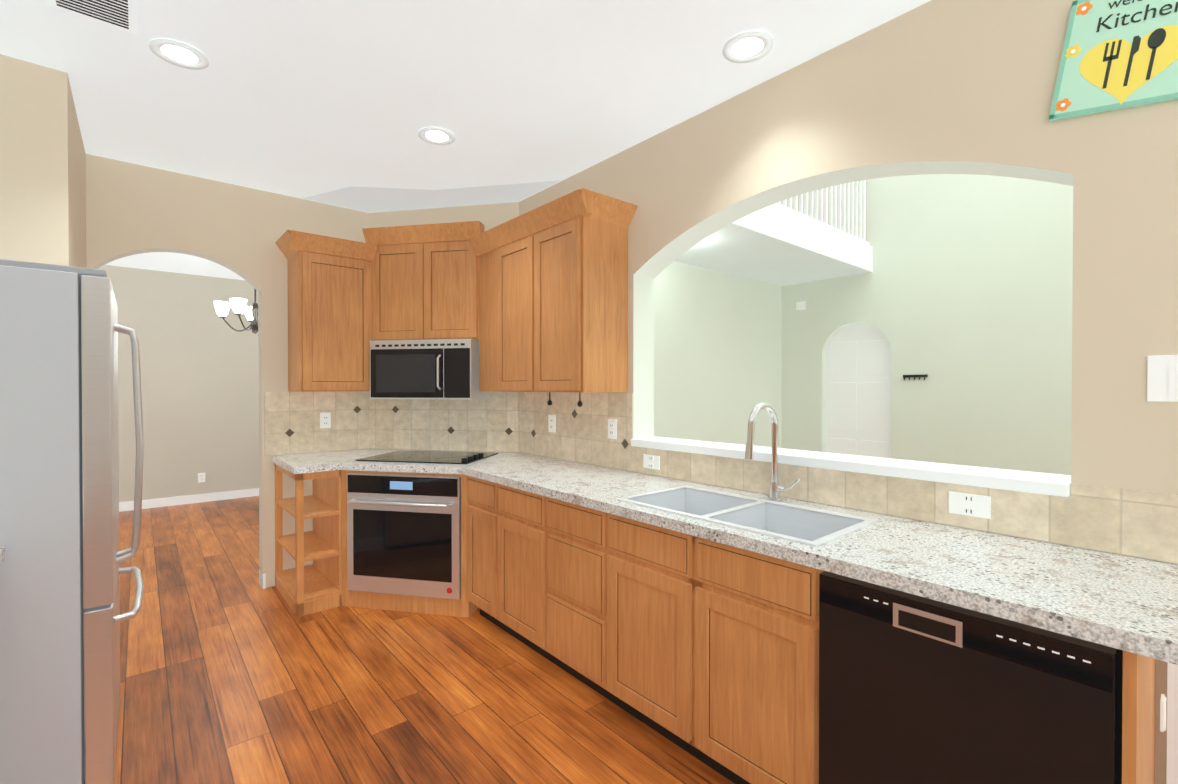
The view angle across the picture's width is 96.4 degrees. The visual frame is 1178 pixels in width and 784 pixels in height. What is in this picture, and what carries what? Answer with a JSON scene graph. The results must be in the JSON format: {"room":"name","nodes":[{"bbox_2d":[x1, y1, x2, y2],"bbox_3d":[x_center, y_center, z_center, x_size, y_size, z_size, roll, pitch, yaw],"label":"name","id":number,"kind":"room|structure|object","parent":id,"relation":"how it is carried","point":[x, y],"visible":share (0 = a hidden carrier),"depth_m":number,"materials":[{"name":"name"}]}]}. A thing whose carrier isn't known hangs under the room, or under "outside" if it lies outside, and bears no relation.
{"room":"kitchen","nodes":[
{"label":"kitchen","id":0,"kind":"room"},
{"bbox_2d":[97,265,258,502],"bbox_3d":[-5.417,-0.031,5.826,4.890,2.740,0.120,0,1,-41],"label":"wall","id":1,"kind":"structure","parent":0,"point":[199,365],"depth_m":6.26,"materials":[{"name":"beige paint"}]},
{"bbox_2d":[119,488,258,511],"bbox_3d":[-5.328,1.289,5.825,4.770,0.100,0.012,0,1,-41],"label":"baseboard","id":2,"kind":"structure","parent":1,"relation":"attached to","point":[173,501],"depth_m":6.30,"materials":[{"name":"white"}]},
{"bbox_2d":[198,473,204,482],"bbox_3d":[-4.679,1.034,6.364,0.072,0.115,0.008,0,1,-41],"label":"outlet","id":3,"kind":"object","parent":1,"relation":"attached to","point":[201,477],"visible":1,"depth_m":6.36,"materials":[{"name":"white plastic"}]},
{"bbox_2d":[114,496,734,783],"bbox_3d":[0.419,1.407,3.512,10.900,0.100,11.400,0,1,-41],"label":"floor","id":4,"kind":"structure","parent":0,"point":[232,671],"depth_m":2.38,"materials":[{"name":"brown wood"}]},
{"bbox_2d":[0,259,143,783],"bbox_3d":[-2.107,0.483,1.832,0.855,1.775,0.800,0,1,-41],"label":"fridge","id":5,"kind":"object","parent":4,"relation":"on","point":[61,616],"visible":1,"depth_m":1.67,"materials":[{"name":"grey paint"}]},
{"bbox_2d":[275,464,341,616],"bbox_3d":[-1.881,0.922,3.508,0.254,0.869,0.664,0,1,-41],"label":"shelf unit","id":6,"kind":"object","parent":4,"relation":"on","point":[315,586],"visible":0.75,"depth_m":3.40,"materials":[{"name":"brown wood"}]},
{"bbox_2d":[341,470,416,606],"bbox_3d":[-1.491,0.922,3.622,0.482,0.868,0.407,0,1,-41],"label":"base cabinet","id":7,"kind":"object","parent":4,"relation":"on","point":[350,598],"depth_m":3.33,"materials":[{"name":"brown wood"}]},
{"bbox_2d":[417,473,436,601],"bbox_3d":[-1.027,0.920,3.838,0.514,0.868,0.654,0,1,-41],"label":"base cabinet","id":8,"kind":"object","parent":4,"relation":"on","point":[427,599],"depth_m":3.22,"materials":[{"name":"brown wood"}]},
{"bbox_2d":[347,473,460,599],"bbox_3d":[-1.096,0.877,3.496,0.752,0.732,0.646,0,0,11],"label":"built-in oven","id":9,"kind":"object","parent":8,"relation":"in","point":[403,534],"visible":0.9,"depth_m":3.23,"materials":[{"name":"black"}]},
{"bbox_2d":[437,473,477,617],"bbox_3d":[-0.680,0.923,3.458,0.502,0.868,0.382,0,1,-41],"label":"base cabinet","id":10,"kind":"object","parent":4,"relation":"on","point":[462,606],"depth_m":3.18,"materials":[{"name":"brown wood"}]},
{"bbox_2d":[467,476,486,618],"bbox_3d":[-0.364,0.925,3.199,0.626,0.868,0.423,0,1,-41],"label":"base cabinet","id":11,"kind":"object","parent":4,"relation":"on","point":[476,487],"depth_m":3.06,"materials":[{"name":"brown wood"}]},
{"bbox_2d":[271,449,1177,664],"bbox_3d":[-0.301,0.473,2.519,1.413,0.040,4.218,0,1,-41],"label":"countertop","id":12,"kind":"structure","parent":11,"relation":"on","point":[1123,602],"depth_m":1.47,"materials":[{"name":"white stone"}]},
{"bbox_2d":[355,450,497,463],"bbox_3d":[-1.078,0.429,3.583,0.770,0.029,0.530,0,0,11],"label":"cooktop","id":13,"kind":"object","parent":12,"relation":"in","point":[439,457],"visible":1,"depth_m":3.51,"materials":[{"name":"black glass"}]},
{"bbox_2d":[616,485,878,546],"bbox_3d":[0.571,0.559,2.043,0.462,0.218,0.862,0,1,-41],"label":"sink","id":14,"kind":"object","parent":12,"relation":"in","point":[804,525],"visible":0.27,"depth_m":2.08,"materials":[{"name":"silver metal"}]},
{"bbox_2d":[745,402,799,500],"bbox_3d":[0.744,0.249,2.133,0.239,0.413,0.144,0,1,-41],"label":"faucet","id":15,"kind":"object","parent":12,"relation":"on","point":[776,489],"visible":1,"depth_m":2.20,"materials":[{"name":"silver metal"}]},
{"bbox_2d":[487,481,530,647],"bbox_3d":[-0.135,0.927,2.931,0.626,0.868,0.553,0,1,-41],"label":"base cabinet","id":16,"kind":"object","parent":4,"relation":"on","point":[508,508],"depth_m":2.80,"materials":[{"name":"brown wood"}]},
{"bbox_2d":[531,493,594,689],"bbox_3d":[0.163,0.930,2.582,0.626,0.868,0.571,0,1,-41],"label":"base cabinet","id":17,"kind":"object","parent":4,"relation":"on","point":[562,532],"depth_m":2.43,"materials":[{"name":"brown wood"}]},
{"bbox_2d":[595,510,670,740],"bbox_3d":[0.464,0.933,2.231,0.626,0.868,0.560,0,1,-41],"label":"base cabinet","id":18,"kind":"object","parent":4,"relation":"on","point":[633,557],"depth_m":2.10,"materials":[{"name":"brown wood"}]},
{"bbox_2d":[671,530,790,783],"bbox_3d":[0.728,0.935,1.921,0.626,0.868,0.526,0,1,-41],"label":"base cabinet","id":19,"kind":"object","parent":4,"relation":"on","point":[705,651],"depth_m":1.75,"materials":[{"name":"brown wood"}]},
{"bbox_2d":[819,571,1122,783],"bbox_3d":[1.071,0.947,1.467,0.584,0.853,0.600,0,1,-41],"label":"dishwasher","id":20,"kind":"object","parent":4,"relation":"on","point":[914,689],"visible":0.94,"depth_m":1.26,"materials":[{"name":"black metal"}]},
{"bbox_2d":[787,562,1155,783],"bbox_3d":[1.084,0.938,1.506,0.626,0.868,0.703,0,1,-41],"label":"base cabinet","id":21,"kind":"object","parent":4,"relation":"on","point":[1139,671],"depth_m":1.54,"materials":[{"name":"brown wood"}]},
{"bbox_2d":[1160,694,1166,731],"bbox_3d":[1.333,0.745,1.223,0.045,0.070,0.008,0,1,-41],"label":"light switch","id":22,"kind":"object","parent":21,"relation":"attached to","point":[1163,699],"visible":1,"depth_m":1.21,"materials":[{"name":"white plastic"}]},
{"bbox_3d":[-0.720,0.951,-0.135,0.627,0.869,3.943,0,1,-41],"label":"base cabinet","id":23,"kind":"object","parent":4,"relation":"on","visible":0},
{"bbox_2d":[0,546,4,563],"bbox_3d":[-0.715,0.494,-0.129,0.648,0.040,3.950,0,1,-41],"label":"countertop","id":24,"kind":"structure","parent":23,"relation":"on","point":[2,553],"depth_m":1.55,"materials":[{"name":"white stone"}]},
{"bbox_2d":[0,0,930,280],"bbox_3d":[-1.966,-1.419,1.779,4.890,0.101,10.740,0,1,-41],"label":"ceiling","id":25,"kind":"structure","parent":0,"point":[338,102],"depth_m":2.34,"materials":[{"name":"white paint"}]},
{"bbox_2d":[46,0,137,34],"bbox_3d":[-1.725,-1.361,1.828,0.240,0.014,0.260,0,1,-41],"label":"ceiling vent","id":26,"kind":"object","parent":25,"relation":"in","point":[120,14],"visible":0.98,"depth_m":1.87,"materials":[{"name":"white metal"}]},
{"bbox_2d":[149,38,208,69],"bbox_3d":[-1.658,-1.368,2.135,0.194,0.006,0.194,0,1,-41],"label":"recessed light","id":27,"kind":"object","parent":25,"relation":"in","point":[178,53],"visible":1,"depth_m":2.13,"materials":[{"name":"white plastic"}]},
{"bbox_2d":[214,288,257,333],"bbox_3d":[-3.358,-0.987,5.297,0.668,0.820,0.641,0,1,-41],"label":"chandelier","id":28,"kind":"object","parent":25,"relation":"hanging from","point":[239,307],"visible":0.62,"depth_m":5.16,"materials":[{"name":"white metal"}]},
{"bbox_2d":[418,127,454,144],"bbox_3d":[-0.817,-1.373,2.828,0.194,0.006,0.194,0,1,-41],"label":"recessed light","id":29,"kind":"object","parent":25,"relation":"in","point":[436,135],"visible":1,"depth_m":2.82,"materials":[{"name":"white plastic"}]},
{"bbox_2d":[722,30,772,62],"bbox_3d":[0.629,-1.367,2.091,0.194,0.006,0.194,0,1,-41],"label":"recessed light","id":30,"kind":"object","parent":25,"relation":"in","point":[747,46],"visible":1,"depth_m":2.08,"materials":[{"name":"white plastic"}]},
{"bbox_2d":[0,0,1177,783],"bbox_3d":[-1.256,-1.384,2.387,3.360,5.500,10.740,0,1,-41],"label":"wall","id":31,"kind":"structure","parent":0,"point":[950,86],"depth_m":2.12,"materials":[{"name":"beige paint"}]},
{"bbox_2d":[259,569,265,584],"bbox_3d":[-1.775,1.301,4.208,1.470,0.100,0.012,0,1,-41],"label":"baseboard","id":32,"kind":"structure","parent":31,"relation":"attached to","point":[263,577],"depth_m":3.64,"materials":[{"name":"white"}]},
{"bbox_2d":[283,232,370,391],"bbox_3d":[-1.834,-0.523,3.744,0.474,1.034,0.350,0,1,-41],"label":"upper cabinet","id":33,"kind":"object","parent":31,"relation":"attached to","point":[329,278],"depth_m":3.59,"materials":[{"name":"brown wood"}]},
{"bbox_2d":[363,221,498,340],"bbox_3d":[-1.130,-0.758,3.821,0.718,0.785,0.808,0,1,-41],"label":"upper cabinet","id":34,"kind":"object","parent":31,"relation":"attached to","point":[423,276],"depth_m":3.67,"materials":[{"name":"brown wood"}]},
{"bbox_2d":[370,339,489,399],"bbox_3d":[-1.139,-0.156,3.771,0.761,0.411,0.378,0,0,11],"label":"microwave","id":35,"kind":"object","parent":34,"relation":"attached to","point":[445,369],"visible":1,"depth_m":3.62,"materials":[{"name":"silver metal"}]},
{"bbox_2d":[475,228,494,391],"bbox_3d":[-0.531,-0.521,3.598,0.350,1.034,0.318,0,1,-41],"label":"upper cabinet","id":36,"kind":"object","parent":31,"relation":"attached to","point":[485,244],"depth_m":3.54,"materials":[{"name":"brown wood"}]},
{"bbox_2d":[495,216,522,391],"bbox_3d":[-0.308,-0.519,3.336,0.350,1.034,0.481,0,1,-41],"label":"upper cabinet","id":37,"kind":"object","parent":31,"relation":"attached to","point":[508,237],"depth_m":3.30,"materials":[{"name":"brown wood"}]},
{"bbox_2d":[523,192,630,392],"bbox_3d":[-0.074,-0.517,3.062,0.350,1.034,0.500,0,1,-41],"label":"upper cabinet","id":38,"kind":"object","parent":31,"relation":"attached to","point":[535,300],"depth_m":2.90,"materials":[{"name":"brown wood"}]},
{"bbox_2d":[547,392,551,405],"bbox_3d":[-0.240,0.042,3.227,0.031,0.084,0.031,0,1,34],"label":"hook","id":39,"kind":"object","parent":38,"relation":"hanging from","point":[549,402],"depth_m":3.22,"materials":[{"name":"black plastic"}]},
{"bbox_2d":[577,392,582,406],"bbox_3d":[-0.052,0.044,3.006,0.031,0.084,0.031,0,1,34],"label":"hook","id":40,"kind":"object","parent":38,"relation":"hanging from","point":[579,403],"depth_m":3.00,"materials":[{"name":"black plastic"}]},
{"bbox_2d":[264,392,1177,563],"bbox_3d":[-0.316,0.230,2.505,1.455,0.442,4.220,0,1,-41],"label":"tile backsplash","id":41,"kind":"structure","parent":31,"relation":"attached to","point":[1135,523],"depth_m":2.91,"materials":[{"name":"tile"}]},
{"bbox_2d":[320,412,330,427],"bbox_3d":[-1.938,0.209,3.875,0.072,0.115,0.008,0,1,-41],"label":"electrical outlet","id":42,"kind":"object","parent":41,"relation":"attached to","point":[325,420],"visible":1,"depth_m":3.87,"materials":[{"name":"white plastic"}]},
{"bbox_2d":[548,415,555,432],"bbox_3d":[-0.249,0.212,3.523,0.008,0.115,0.072,0,1,-41],"label":"electrical outlet","id":43,"kind":"object","parent":41,"relation":"attached to","point":[551,423],"visible":1,"depth_m":3.52,"materials":[{"name":"white plastic"}]},
{"bbox_2d":[608,419,616,438],"bbox_3d":[0.135,0.215,3.075,0.008,0.115,0.072,0,1,-41],"label":"electrical outlet","id":44,"kind":"object","parent":41,"relation":"attached to","point":[612,428],"visible":1,"depth_m":3.07,"materials":[{"name":"white plastic"}]},
{"bbox_2d":[643,454,659,469],"bbox_3d":[0.336,0.377,2.840,0.008,0.072,0.115,0,1,-41],"label":"electrical outlet","id":45,"kind":"object","parent":41,"relation":"attached to","point":[651,461],"visible":1,"depth_m":2.83,"materials":[{"name":"white plastic"}]},
{"bbox_2d":[949,491,990,518],"bbox_3d":[1.265,0.376,1.754,0.008,0.072,0.115,0,1,-41],"label":"electrical outlet","id":46,"kind":"object","parent":41,"relation":"attached to","point":[970,505],"visible":1,"depth_m":1.75,"materials":[{"name":"white plastic"}]},
{"bbox_2d":[631,437,1070,496],"bbox_3d":[0.909,0.286,2.323,0.220,0.040,1.826,0,1,-41],"label":"sill","id":47,"kind":"structure","parent":31,"relation":"on","point":[1033,482],"depth_m":1.96,"materials":[{"name":"white paint"}]},
{"bbox_2d":[1049,0,1177,120],"bbox_3d":[1.513,-0.962,1.461,0.017,0.374,0.358,0,1,-41],"label":"kitchen sign","id":48,"kind":"object","parent":31,"relation":"attached to","point":[1119,54],"visible":1,"depth_m":1.48,"materials":[{"name":"green"}]},
{"bbox_2d":[1147,355,1177,401],"bbox_3d":[1.572,-0.036,1.407,0.008,0.125,0.110,0,1,-41],"label":"light switch","id":49,"kind":"object","parent":31,"relation":"attached to","point":[1162,379],"visible":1,"depth_m":1.43,"materials":[{"name":"white plastic"}]},
{"bbox_2d":[1167,662,1177,783],"bbox_3d":[1.565,0.939,1.390,0.048,0.870,0.054,0,1,-41],"label":"trim","id":50,"kind":"structure","parent":31,"relation":"attached to","point":[1172,723],"depth_m":1.39,"materials":[{"name":"white"}]},
{"bbox_2d":[654,201,781,447],"bbox_3d":[0.915,-1.410,5.696,4.240,5.500,0.150,0,1,-41],"label":"wall","id":51,"kind":"structure","parent":0,"point":[718,335],"depth_m":6.10,"materials":[{"name":"green paint"}]},
{"bbox_2d":[675,204,872,285],"bbox_3d":[0.943,-1.550,5.678,4.256,0.300,2.348,0,1,-41],"label":"loft","id":52,"kind":"object","parent":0,"point":[773,244],"visible":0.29,"depth_m":5.43,"materials":[{"name":"paint"}]},
{"bbox_2d":[774,180,869,244],"bbox_3d":[1.666,-2.185,4.826,4.252,0.980,0.070,0,1,-41],"label":"loft railing","id":53,"kind":"object","parent":52,"relation":"on","point":[854,210],"visible":0.15,"depth_m":5.73,"materials":[{"name":"white wood"}]},
{"bbox_2d":[782,174,1072,474],"bbox_3d":[4.442,-1.405,4.956,0.120,5.500,8.240,0,1,-41],"label":"wall","id":54,"kind":"structure","parent":0,"point":[960,295],"depth_m":5.52,"materials":[{"name":"green paint"}]},
{"bbox_2d":[796,301,805,309],"bbox_3d":[2.747,-1.119,6.824,0.028,0.100,0.120,0,1,-41],"label":"thermostat","id":55,"kind":"object","parent":54,"relation":"attached to","point":[801,305],"visible":0.86,"depth_m":6.82,"materials":[{"name":"white plastic"}]},
{"bbox_2d":[826,323,890,457],"bbox_3d":[3.303,0.184,6.428,0.044,2.300,0.980,0,1,-41],"label":"room door","id":56,"kind":"structure","parent":54,"relation":"in","point":[858,388],"depth_m":6.41,"materials":[{"name":"white"}]},
{"bbox_2d":[903,374,927,379],"bbox_3d":[3.603,-0.161,5.827,0.033,0.060,0.240,0,1,-41],"label":"key rack","id":57,"kind":"object","parent":54,"relation":"attached to","point":[909,376],"visible":0.92,"depth_m":5.82,"materials":[{"name":"black plastic"}]}
]}

